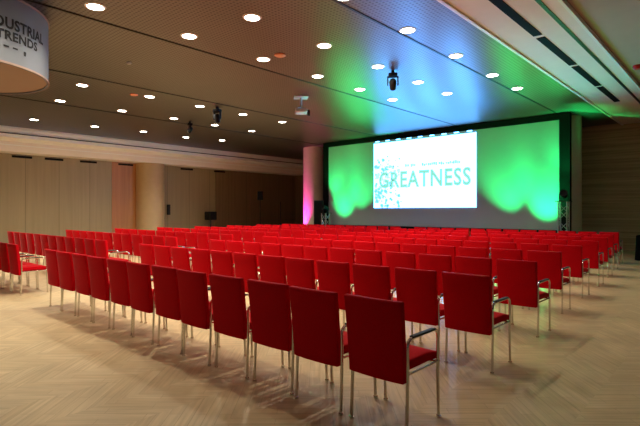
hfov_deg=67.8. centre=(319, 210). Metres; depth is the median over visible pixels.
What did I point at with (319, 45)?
recessed light
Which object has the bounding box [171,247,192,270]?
chair
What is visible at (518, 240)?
chair
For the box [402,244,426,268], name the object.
chair
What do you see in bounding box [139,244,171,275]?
chair
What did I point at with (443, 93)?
recessed light
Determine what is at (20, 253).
chair
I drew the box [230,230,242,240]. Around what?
chair
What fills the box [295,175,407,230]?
wall
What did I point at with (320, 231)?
chair
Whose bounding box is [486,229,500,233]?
chair
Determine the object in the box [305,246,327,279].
chair
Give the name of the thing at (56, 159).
air vent
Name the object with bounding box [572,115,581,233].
pillar
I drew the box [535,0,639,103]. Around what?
trim
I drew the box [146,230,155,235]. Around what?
chair
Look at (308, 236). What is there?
chair
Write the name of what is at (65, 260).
chair
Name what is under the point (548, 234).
chair
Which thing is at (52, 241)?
chair
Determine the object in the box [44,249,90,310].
chair
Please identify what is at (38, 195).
wall
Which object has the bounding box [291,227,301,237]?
chair
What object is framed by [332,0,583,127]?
trim
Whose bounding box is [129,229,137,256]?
chair
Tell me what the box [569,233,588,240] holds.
chair
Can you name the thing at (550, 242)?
chair
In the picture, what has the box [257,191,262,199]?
loudspeaker
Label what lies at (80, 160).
air vent
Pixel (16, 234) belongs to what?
chair
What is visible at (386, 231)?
chair
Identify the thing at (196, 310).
chair
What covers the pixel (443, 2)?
trim
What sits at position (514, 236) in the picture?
chair
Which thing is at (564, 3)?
trim
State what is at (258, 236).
chair
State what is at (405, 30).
recessed light
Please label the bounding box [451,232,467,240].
chair
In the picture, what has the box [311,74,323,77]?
recessed light
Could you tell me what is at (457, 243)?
chair
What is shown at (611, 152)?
wall
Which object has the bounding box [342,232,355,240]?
chair
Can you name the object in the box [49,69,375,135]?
trim
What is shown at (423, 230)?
chair
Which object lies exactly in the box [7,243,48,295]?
chair
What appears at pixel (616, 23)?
ceiling
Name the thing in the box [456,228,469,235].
chair
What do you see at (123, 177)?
wall panel
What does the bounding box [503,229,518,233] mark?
chair
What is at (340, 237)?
chair
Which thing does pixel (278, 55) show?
smoke detector
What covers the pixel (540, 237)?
chair
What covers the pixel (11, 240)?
chair
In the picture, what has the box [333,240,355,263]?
chair
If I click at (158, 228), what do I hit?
chair
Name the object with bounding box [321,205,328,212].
spotlight
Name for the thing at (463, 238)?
chair
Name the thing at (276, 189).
wall panel
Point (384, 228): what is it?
chair
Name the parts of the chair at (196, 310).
leg, backrest, leg, leg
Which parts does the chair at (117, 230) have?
backrest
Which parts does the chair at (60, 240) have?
backrest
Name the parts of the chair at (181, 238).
backrest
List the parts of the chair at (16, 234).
backrest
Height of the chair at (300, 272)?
0.880 m
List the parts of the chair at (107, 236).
backrest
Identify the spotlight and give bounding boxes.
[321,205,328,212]
[559,189,568,200]
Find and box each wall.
[0,153,291,242]
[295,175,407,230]
[470,123,639,250]
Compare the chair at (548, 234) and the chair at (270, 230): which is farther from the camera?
the chair at (270, 230)
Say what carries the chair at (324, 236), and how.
on the floor
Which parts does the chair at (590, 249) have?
backrest, leg, leg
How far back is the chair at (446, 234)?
12.89 m
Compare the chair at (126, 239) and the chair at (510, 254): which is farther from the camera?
the chair at (126, 239)
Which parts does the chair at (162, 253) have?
backrest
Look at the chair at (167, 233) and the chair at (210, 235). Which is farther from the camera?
the chair at (167, 233)
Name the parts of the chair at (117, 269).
leg, backrest, leg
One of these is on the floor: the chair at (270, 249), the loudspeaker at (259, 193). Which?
the chair at (270, 249)
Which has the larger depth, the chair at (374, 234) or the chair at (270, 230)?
the chair at (270, 230)
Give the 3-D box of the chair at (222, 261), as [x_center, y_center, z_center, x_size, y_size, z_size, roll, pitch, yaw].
[-1.261,1.015,7.034,0.486,0.880,0.565,0,0,41]
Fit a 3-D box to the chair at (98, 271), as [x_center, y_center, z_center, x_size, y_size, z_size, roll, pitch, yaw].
[-2.651,1.015,6.171,0.486,0.880,0.565,0,0,42]
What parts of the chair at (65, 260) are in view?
leg, backrest, leg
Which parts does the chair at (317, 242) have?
backrest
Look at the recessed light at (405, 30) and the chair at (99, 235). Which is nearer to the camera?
the recessed light at (405, 30)
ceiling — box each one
[0,0,618,159]
[0,125,302,168]
[0,140,302,175]
[445,0,639,123]
[567,0,639,84]
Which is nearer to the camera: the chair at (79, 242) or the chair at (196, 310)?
the chair at (196, 310)
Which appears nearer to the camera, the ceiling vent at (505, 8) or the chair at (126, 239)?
the ceiling vent at (505, 8)
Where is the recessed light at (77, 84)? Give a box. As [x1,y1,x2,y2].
[75,83,88,86]
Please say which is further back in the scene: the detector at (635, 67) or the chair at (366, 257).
the detector at (635, 67)
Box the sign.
[0,0,48,94]
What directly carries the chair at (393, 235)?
on the floor
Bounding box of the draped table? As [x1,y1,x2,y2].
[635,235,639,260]
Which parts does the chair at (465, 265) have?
backrest, seat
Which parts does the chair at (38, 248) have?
backrest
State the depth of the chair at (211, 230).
14.67 m
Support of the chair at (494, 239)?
on the floor
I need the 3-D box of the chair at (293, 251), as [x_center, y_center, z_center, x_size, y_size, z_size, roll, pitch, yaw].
[-0.298,1.015,8.240,0.486,0.880,0.565,0,0,42]
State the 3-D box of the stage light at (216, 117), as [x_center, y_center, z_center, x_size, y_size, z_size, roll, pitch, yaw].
[-3.213,-3.000,14.875,0.285,0.510,0.223,0,0,31]
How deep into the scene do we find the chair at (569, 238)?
10.81 m
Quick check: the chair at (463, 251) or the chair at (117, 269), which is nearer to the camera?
the chair at (117, 269)
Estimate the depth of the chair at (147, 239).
11.28 m
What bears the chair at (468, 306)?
on the floor
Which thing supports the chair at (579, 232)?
on the floor
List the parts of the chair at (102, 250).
backrest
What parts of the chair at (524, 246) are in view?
backrest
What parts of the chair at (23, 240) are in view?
backrest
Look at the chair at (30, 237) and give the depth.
12.22 m
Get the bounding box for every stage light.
[187,121,192,133]
[212,107,221,122]
[387,70,398,90]
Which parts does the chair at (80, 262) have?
leg, backrest, leg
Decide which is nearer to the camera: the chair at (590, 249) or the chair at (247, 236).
the chair at (590, 249)
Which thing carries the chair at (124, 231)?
on the floor
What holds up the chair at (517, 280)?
on the floor
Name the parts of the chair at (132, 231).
backrest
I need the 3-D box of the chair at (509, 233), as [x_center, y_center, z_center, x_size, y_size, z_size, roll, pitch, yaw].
[5.563,1.015,13.343,0.486,0.880,0.565,0,0,41]
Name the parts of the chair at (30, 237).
backrest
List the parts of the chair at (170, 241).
backrest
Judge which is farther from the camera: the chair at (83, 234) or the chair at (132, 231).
the chair at (132, 231)
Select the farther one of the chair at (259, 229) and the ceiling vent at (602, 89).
the chair at (259, 229)
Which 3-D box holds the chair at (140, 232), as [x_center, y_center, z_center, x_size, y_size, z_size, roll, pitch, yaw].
[-5.308,1.015,14.812,0.486,0.880,0.565,0,0,42]
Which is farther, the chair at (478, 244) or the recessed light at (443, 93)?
the recessed light at (443, 93)
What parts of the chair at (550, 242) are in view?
backrest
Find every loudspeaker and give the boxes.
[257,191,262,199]
[314,200,323,224]
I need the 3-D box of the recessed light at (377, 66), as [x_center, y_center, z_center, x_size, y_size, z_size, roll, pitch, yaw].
[1.308,-3.249,10.718,0.320,0.012,0.320,0,0,42]
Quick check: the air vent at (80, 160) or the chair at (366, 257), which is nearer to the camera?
the chair at (366, 257)
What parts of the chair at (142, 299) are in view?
leg, backrest, leg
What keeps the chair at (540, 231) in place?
on the floor
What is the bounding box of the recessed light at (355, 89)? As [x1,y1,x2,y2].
[354,88,364,90]
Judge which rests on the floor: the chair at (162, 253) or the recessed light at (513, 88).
the chair at (162, 253)
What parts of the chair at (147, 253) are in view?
backrest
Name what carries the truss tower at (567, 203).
on the floor
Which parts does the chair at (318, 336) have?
leg, backrest, leg, leg, armrest, seat, leg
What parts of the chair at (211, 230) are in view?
backrest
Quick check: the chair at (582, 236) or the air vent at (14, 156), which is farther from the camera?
the air vent at (14, 156)
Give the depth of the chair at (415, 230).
15.23 m
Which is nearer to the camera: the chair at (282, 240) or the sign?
the sign
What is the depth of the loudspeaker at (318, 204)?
22.18 m
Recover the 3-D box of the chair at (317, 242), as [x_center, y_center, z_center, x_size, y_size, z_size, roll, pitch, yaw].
[0.218,1.015,9.854,0.486,0.880,0.565,0,0,43]
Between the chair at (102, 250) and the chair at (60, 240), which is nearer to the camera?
the chair at (102, 250)
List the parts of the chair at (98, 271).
leg, backrest, leg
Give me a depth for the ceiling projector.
13.46 m
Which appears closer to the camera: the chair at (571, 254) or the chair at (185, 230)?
the chair at (571, 254)
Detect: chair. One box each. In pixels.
[0,242,37,291]
[0,253,27,288]
[7,231,32,261]
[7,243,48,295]
[13,232,38,261]
[19,232,45,264]
[26,233,35,263]
[33,234,43,261]
[40,234,48,265]
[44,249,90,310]
[47,235,56,249]
[56,236,75,251]
[56,251,106,315]
[64,237,75,252]
[66,230,72,236]
[72,230,79,248]
[72,253,123,321]
[74,237,85,254]
[79,231,87,238]
[84,238,117,257]
[87,231,95,239]
[87,256,142,328]
[95,232,112,256]
[95,239,130,266]
[103,232,120,257]
[107,258,165,335]
[112,233,138,262]
[115,228,121,254]
[121,233,139,262]
[122,229,129,233]
[126,261,188,344]
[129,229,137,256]
[131,234,142,261]
[138,230,146,257]
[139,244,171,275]
[142,235,153,244]
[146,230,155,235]
[151,265,215,354]
[153,236,165,245]
[154,245,190,268]
[156,230,165,244]
[157,227,164,230]
[165,231,174,236]
[165,236,193,257]
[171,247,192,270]
[175,231,190,261]
[176,269,245,366]
[181,228,189,241]
[186,232,211,263]
[190,248,234,284]
[191,229,199,242]
[197,233,209,249]
[200,229,209,239]
[208,233,219,253]
[209,273,284,379]
[210,229,220,239]
[210,239,226,250]
[211,250,235,276]
[220,230,229,235]
[220,234,244,251]
[226,241,244,263]
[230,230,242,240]
[233,252,260,291]
[238,228,247,236]
[242,231,254,247]
[244,242,262,271]
[247,279,328,395]
[248,228,257,237]
[254,231,265,250]
[258,228,268,235]
[258,255,286,283]
[262,243,281,255]
[263,236,277,243]
[266,232,278,243]
[269,229,279,236]
[278,237,293,256]
[280,229,291,237]
[283,244,303,279]
[285,257,339,318]
[289,286,377,415]
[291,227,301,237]
[292,230,303,244]
[295,238,311,258]
[302,228,312,237]
[305,230,321,238]
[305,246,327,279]
[306,234,319,245]
[313,228,323,237]
[314,239,331,280]
[316,260,354,325]
[322,234,336,247]
[325,228,337,239]
[329,247,354,283]
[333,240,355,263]
[337,229,348,234]
[338,235,354,251]
[342,227,352,231]
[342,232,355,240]
[344,294,440,425]
[352,263,413,342]
[353,227,364,235]
[354,241,375,259]
[355,249,382,265]
[356,236,373,241]
[357,232,371,235]
[365,228,376,232]
[371,230,383,235]
[373,233,387,241]
[374,237,392,250]
[377,242,399,265]
[378,226,388,232]
[385,230,398,236]
[386,251,415,288]
[390,233,405,242]
[394,228,406,233]
[394,267,459,361]
[395,237,414,251]
[400,231,414,237]
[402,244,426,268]
[408,229,420,233]
[408,234,424,243]
[416,231,431,238]
[416,238,436,253]
[418,254,451,295]
[422,229,435,234]
[427,235,445,244]
[429,245,455,272]
[434,232,449,239]
[438,230,451,235]
[440,239,462,255]
[441,228,454,231]
[442,272,511,373]
[447,235,466,246]
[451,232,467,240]
[454,230,468,240]
[455,256,505,313]
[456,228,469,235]
[458,247,487,257]
[464,241,497,284]
[469,236,490,257]
[470,230,485,233]
[470,233,490,243]
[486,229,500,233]
[488,231,504,246]
[490,234,508,241]
[491,237,513,242]
[491,242,516,249]
[491,248,523,308]
[496,259,550,337]
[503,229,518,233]
[507,232,523,237]
[512,234,531,242]
[516,238,538,249]
[520,230,536,234]
[520,243,556,291]
[526,232,544,238]
[527,250,570,313]
[534,235,555,243]
[539,230,555,234]
[543,239,574,281]
[547,233,566,239]
[552,244,589,298]
[558,231,575,235]
[558,236,580,244]
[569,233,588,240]
[572,240,603,286]
[578,231,596,236]
[584,237,612,277]
[592,234,617,270]
[599,232,622,264]
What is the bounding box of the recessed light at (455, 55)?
[448,53,463,57]
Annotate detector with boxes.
[274,53,285,57]
[633,64,639,69]
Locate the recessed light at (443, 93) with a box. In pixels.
[441,92,452,94]
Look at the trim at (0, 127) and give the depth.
21.94 m
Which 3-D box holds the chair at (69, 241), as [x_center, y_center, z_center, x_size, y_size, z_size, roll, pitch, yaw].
[-5.384,1.015,10.710,0.486,0.880,0.565,0,0,43]
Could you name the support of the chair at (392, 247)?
on the floor
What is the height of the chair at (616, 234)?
0.880 m
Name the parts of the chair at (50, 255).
leg, backrest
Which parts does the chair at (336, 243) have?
backrest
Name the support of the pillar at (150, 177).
on the floor
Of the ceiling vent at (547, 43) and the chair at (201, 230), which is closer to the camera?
the ceiling vent at (547, 43)
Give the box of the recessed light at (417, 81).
[412,80,424,83]
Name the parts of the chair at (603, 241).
backrest, leg, leg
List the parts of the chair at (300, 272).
backrest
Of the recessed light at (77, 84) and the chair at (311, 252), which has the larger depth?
the recessed light at (77, 84)
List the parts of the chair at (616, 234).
backrest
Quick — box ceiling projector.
[294,95,309,115]
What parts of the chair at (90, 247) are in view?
backrest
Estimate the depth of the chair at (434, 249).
7.82 m
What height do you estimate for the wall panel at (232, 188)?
3.810 m
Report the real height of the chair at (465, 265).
0.880 m
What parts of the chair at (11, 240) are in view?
backrest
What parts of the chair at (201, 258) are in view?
backrest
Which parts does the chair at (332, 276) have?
backrest, leg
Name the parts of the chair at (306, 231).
backrest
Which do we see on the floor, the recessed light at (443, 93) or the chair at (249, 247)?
the chair at (249, 247)
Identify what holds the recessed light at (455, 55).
in the ceiling at (81, 46)
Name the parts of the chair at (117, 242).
backrest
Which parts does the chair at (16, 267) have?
backrest, leg, seat, seat frame, leg, leg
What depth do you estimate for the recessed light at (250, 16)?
7.98 m
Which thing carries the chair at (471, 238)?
on the floor
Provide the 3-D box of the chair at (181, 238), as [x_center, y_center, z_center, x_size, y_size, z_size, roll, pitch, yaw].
[-3.725,1.015,13.397,0.486,0.880,0.565,0,0,42]
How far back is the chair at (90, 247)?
9.77 m
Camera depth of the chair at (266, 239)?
10.69 m
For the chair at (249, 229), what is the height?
0.880 m
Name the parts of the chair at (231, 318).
leg, backrest, leg, seat, leg, leg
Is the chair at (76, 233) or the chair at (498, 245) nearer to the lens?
the chair at (498, 245)
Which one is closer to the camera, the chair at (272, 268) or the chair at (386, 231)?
the chair at (272, 268)
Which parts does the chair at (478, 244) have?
backrest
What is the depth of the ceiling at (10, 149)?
23.22 m
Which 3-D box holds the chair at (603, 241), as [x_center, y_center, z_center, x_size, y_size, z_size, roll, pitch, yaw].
[6.240,1.015,10.672,0.486,0.880,0.565,0,0,42]
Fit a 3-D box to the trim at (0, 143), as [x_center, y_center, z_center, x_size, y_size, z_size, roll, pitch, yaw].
[-10.803,-2.692,21.299,0.020,0.035,29.200,0,0,42]
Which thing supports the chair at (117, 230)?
on the floor
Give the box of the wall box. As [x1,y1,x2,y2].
[167,205,169,214]
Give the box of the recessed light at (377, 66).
[371,64,384,68]
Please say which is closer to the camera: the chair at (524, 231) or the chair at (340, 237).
the chair at (340, 237)
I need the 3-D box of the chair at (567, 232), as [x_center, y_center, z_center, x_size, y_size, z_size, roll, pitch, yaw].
[7.281,1.015,13.895,0.486,0.880,0.565,0,0,42]
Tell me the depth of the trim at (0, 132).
21.91 m
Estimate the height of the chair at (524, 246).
0.880 m
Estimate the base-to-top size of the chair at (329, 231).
0.880 m
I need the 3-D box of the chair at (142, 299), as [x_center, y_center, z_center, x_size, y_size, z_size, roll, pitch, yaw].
[-1.860,1.015,5.463,0.486,0.880,0.565,0,0,42]
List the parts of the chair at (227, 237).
backrest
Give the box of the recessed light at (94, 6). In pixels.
[84,2,105,10]
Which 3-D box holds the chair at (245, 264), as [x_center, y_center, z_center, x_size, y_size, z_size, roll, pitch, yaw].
[-0.864,1.015,6.676,0.486,0.880,0.565,0,0,43]
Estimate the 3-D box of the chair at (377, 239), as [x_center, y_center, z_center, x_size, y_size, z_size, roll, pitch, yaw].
[1.564,1.015,10.693,0.486,0.880,0.565,0,0,42]
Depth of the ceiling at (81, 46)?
11.44 m
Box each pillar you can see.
[136,163,164,233]
[303,147,322,223]
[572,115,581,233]
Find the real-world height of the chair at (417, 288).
0.880 m
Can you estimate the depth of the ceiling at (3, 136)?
22.13 m
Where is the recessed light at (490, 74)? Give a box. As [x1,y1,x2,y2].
[485,73,498,76]
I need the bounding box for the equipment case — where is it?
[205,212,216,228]
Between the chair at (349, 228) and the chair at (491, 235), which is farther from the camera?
the chair at (349, 228)
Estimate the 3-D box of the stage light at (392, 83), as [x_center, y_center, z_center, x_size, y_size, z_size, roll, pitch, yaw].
[1.690,-3.027,11.033,0.258,0.456,0.266,0,0,8]
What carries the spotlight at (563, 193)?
on the truss tower at (567, 203)
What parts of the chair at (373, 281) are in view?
backrest, leg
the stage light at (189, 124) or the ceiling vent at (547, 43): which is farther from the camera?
the stage light at (189, 124)
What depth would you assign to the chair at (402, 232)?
13.66 m
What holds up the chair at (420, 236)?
on the floor
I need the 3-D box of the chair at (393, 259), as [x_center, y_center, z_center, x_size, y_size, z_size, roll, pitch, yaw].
[1.280,1.015,6.818,0.486,0.880,0.565,0,0,41]
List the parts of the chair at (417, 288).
backrest, leg, leg, seat, leg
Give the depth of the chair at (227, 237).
11.76 m
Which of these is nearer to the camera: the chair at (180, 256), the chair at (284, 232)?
the chair at (180, 256)
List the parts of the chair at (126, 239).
backrest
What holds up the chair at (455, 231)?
on the floor
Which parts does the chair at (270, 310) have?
leg, backrest, leg, leg, leg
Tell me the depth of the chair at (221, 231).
14.33 m
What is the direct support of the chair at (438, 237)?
on the floor
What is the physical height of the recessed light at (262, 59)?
0.012 m
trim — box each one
[0,95,319,144]
[0,127,299,160]
[0,132,300,163]
[0,143,300,170]
[24,0,456,125]
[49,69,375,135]
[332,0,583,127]
[436,0,622,124]
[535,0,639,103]
[558,0,639,90]
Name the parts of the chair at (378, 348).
leg, backrest, leg, leg, seat, armrest, seat frame, leg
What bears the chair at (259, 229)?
on the floor
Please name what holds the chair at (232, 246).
on the floor
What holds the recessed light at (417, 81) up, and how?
in the ceiling at (81, 46)
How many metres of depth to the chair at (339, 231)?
15.28 m
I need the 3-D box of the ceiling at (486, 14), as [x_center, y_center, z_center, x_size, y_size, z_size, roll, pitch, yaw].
[2.804,-3.305,7.298,1.360,0.200,26.600,0,0,42]
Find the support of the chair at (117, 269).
on the floor
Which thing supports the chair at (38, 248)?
on the floor
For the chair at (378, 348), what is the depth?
3.15 m
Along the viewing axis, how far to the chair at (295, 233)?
14.43 m
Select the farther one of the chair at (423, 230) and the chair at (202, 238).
the chair at (423, 230)
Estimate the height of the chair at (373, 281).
0.880 m
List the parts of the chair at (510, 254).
backrest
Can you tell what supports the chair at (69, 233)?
on the floor
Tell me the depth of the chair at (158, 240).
10.92 m
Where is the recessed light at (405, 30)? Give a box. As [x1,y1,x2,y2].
[399,27,416,33]
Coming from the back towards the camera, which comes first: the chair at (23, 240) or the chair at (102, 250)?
the chair at (23, 240)
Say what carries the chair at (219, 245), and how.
on the floor
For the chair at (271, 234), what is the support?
on the floor
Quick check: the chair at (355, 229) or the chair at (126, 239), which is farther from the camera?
the chair at (355, 229)
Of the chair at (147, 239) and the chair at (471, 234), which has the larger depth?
the chair at (471, 234)
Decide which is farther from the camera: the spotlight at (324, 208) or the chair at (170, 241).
the spotlight at (324, 208)
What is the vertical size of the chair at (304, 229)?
0.880 m
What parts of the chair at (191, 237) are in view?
backrest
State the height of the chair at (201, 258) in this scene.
0.880 m
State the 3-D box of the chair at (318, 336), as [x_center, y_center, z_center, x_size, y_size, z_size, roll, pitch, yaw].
[0.107,1.015,3.687,0.486,0.880,0.565,0,0,42]
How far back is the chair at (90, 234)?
13.40 m
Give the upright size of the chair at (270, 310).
0.880 m
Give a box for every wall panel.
[112,162,135,238]
[215,170,249,229]
[250,173,294,226]
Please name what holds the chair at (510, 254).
on the floor
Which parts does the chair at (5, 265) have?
backrest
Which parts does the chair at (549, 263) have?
backrest, leg, leg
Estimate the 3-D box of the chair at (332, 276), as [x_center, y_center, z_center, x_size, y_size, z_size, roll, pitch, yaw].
[0.305,1.015,5.595,0.486,0.880,0.565,0,0,42]
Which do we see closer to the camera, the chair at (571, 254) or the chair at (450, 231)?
the chair at (571, 254)
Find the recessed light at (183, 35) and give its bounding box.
[180,33,197,38]
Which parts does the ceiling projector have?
mount plate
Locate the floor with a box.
[0,250,639,425]
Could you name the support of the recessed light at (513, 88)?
in the ceiling at (81, 46)
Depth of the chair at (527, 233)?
12.81 m
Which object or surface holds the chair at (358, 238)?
on the floor
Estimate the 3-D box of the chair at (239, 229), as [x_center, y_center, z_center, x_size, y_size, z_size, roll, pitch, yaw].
[-2.469,1.015,16.436,0.486,0.880,0.565,0,0,42]
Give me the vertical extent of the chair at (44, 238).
0.880 m
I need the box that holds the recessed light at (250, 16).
[242,13,261,20]
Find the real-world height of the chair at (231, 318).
0.880 m
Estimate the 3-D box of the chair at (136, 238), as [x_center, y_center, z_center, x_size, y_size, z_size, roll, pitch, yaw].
[-4.348,1.015,11.891,0.486,0.880,0.565,0,0,43]
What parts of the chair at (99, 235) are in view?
backrest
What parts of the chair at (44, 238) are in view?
backrest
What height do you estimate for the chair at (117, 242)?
0.880 m
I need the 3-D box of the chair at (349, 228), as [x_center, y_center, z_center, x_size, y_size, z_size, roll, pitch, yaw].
[1.143,1.015,17.332,0.486,0.880,0.565,0,0,41]
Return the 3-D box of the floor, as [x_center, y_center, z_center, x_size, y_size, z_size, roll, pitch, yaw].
[-0.941,1.505,12.555,28.600,0.100,29.400,0,0,42]
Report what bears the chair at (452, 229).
on the floor
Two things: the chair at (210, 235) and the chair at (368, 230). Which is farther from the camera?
the chair at (368, 230)
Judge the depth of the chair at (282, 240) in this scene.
10.36 m
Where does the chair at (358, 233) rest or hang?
on the floor
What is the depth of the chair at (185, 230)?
15.76 m
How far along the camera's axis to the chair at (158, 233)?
13.87 m
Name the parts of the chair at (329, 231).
backrest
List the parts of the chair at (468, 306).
leg, leg, backrest, leg, seat, armrest, seat frame, leg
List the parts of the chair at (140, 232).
backrest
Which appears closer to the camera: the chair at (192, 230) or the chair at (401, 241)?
the chair at (401, 241)
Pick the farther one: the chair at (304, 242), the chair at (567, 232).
the chair at (567, 232)
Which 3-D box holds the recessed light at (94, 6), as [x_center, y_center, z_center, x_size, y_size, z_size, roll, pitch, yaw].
[-3.576,-3.249,7.580,0.320,0.012,0.320,0,0,42]
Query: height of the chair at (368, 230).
0.880 m
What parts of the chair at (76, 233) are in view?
backrest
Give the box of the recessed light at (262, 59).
[256,57,270,61]
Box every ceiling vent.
[489,0,541,36]
[536,36,575,65]
[571,65,601,86]
[596,86,619,101]
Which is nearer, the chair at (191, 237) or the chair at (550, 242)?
the chair at (550, 242)
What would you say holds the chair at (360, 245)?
on the floor
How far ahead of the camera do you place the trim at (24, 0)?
9.62 m
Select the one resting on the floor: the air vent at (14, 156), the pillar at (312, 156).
the pillar at (312, 156)
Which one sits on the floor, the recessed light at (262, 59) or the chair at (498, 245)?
the chair at (498, 245)
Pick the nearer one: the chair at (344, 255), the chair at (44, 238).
the chair at (344, 255)
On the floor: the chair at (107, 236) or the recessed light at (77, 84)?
the chair at (107, 236)
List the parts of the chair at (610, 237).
backrest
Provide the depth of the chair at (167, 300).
4.90 m
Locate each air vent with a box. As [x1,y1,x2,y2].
[12,155,31,158]
[45,158,62,160]
[80,160,96,162]
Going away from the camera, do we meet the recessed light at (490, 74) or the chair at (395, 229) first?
the recessed light at (490, 74)
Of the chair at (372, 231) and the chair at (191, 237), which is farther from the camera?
the chair at (372, 231)
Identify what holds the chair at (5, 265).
on the floor
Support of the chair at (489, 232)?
on the floor
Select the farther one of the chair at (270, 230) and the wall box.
the wall box
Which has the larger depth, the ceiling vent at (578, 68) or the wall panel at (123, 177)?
the wall panel at (123, 177)
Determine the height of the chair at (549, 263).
0.880 m
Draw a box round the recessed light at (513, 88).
[511,87,523,89]
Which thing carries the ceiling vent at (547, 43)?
in the ceiling at (486, 14)
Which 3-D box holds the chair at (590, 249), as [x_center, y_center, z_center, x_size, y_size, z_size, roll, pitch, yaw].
[5.302,1.015,9.424,0.486,0.880,0.565,0,0,41]
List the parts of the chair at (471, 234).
backrest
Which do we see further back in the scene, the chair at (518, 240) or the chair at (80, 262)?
the chair at (518, 240)
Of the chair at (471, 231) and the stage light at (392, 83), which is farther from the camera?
the chair at (471, 231)
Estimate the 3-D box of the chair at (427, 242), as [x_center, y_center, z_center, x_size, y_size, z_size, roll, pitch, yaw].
[2.358,1.015,9.997,0.486,0.880,0.565,0,0,42]
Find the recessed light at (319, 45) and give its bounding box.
[316,43,331,48]
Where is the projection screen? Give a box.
[323,112,571,232]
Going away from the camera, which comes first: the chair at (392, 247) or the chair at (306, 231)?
the chair at (392, 247)
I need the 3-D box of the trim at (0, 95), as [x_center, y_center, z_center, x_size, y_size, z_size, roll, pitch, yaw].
[-5.939,-3.254,16.718,0.044,0.022,28.900,0,0,42]
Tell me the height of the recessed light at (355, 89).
0.012 m
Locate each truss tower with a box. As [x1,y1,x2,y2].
[321,213,329,225]
[555,201,571,232]
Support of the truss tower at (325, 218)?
on the floor
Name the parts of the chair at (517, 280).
leg, backrest, leg, seat, leg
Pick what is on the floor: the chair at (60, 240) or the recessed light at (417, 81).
the chair at (60, 240)
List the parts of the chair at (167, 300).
leg, backrest, leg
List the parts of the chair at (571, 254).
backrest, leg, leg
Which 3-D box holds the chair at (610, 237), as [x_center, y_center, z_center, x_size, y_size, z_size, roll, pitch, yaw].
[7.146,1.015,11.931,0.486,0.880,0.565,0,0,43]
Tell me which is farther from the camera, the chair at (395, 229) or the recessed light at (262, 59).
the chair at (395, 229)
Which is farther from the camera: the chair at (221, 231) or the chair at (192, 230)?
the chair at (192, 230)

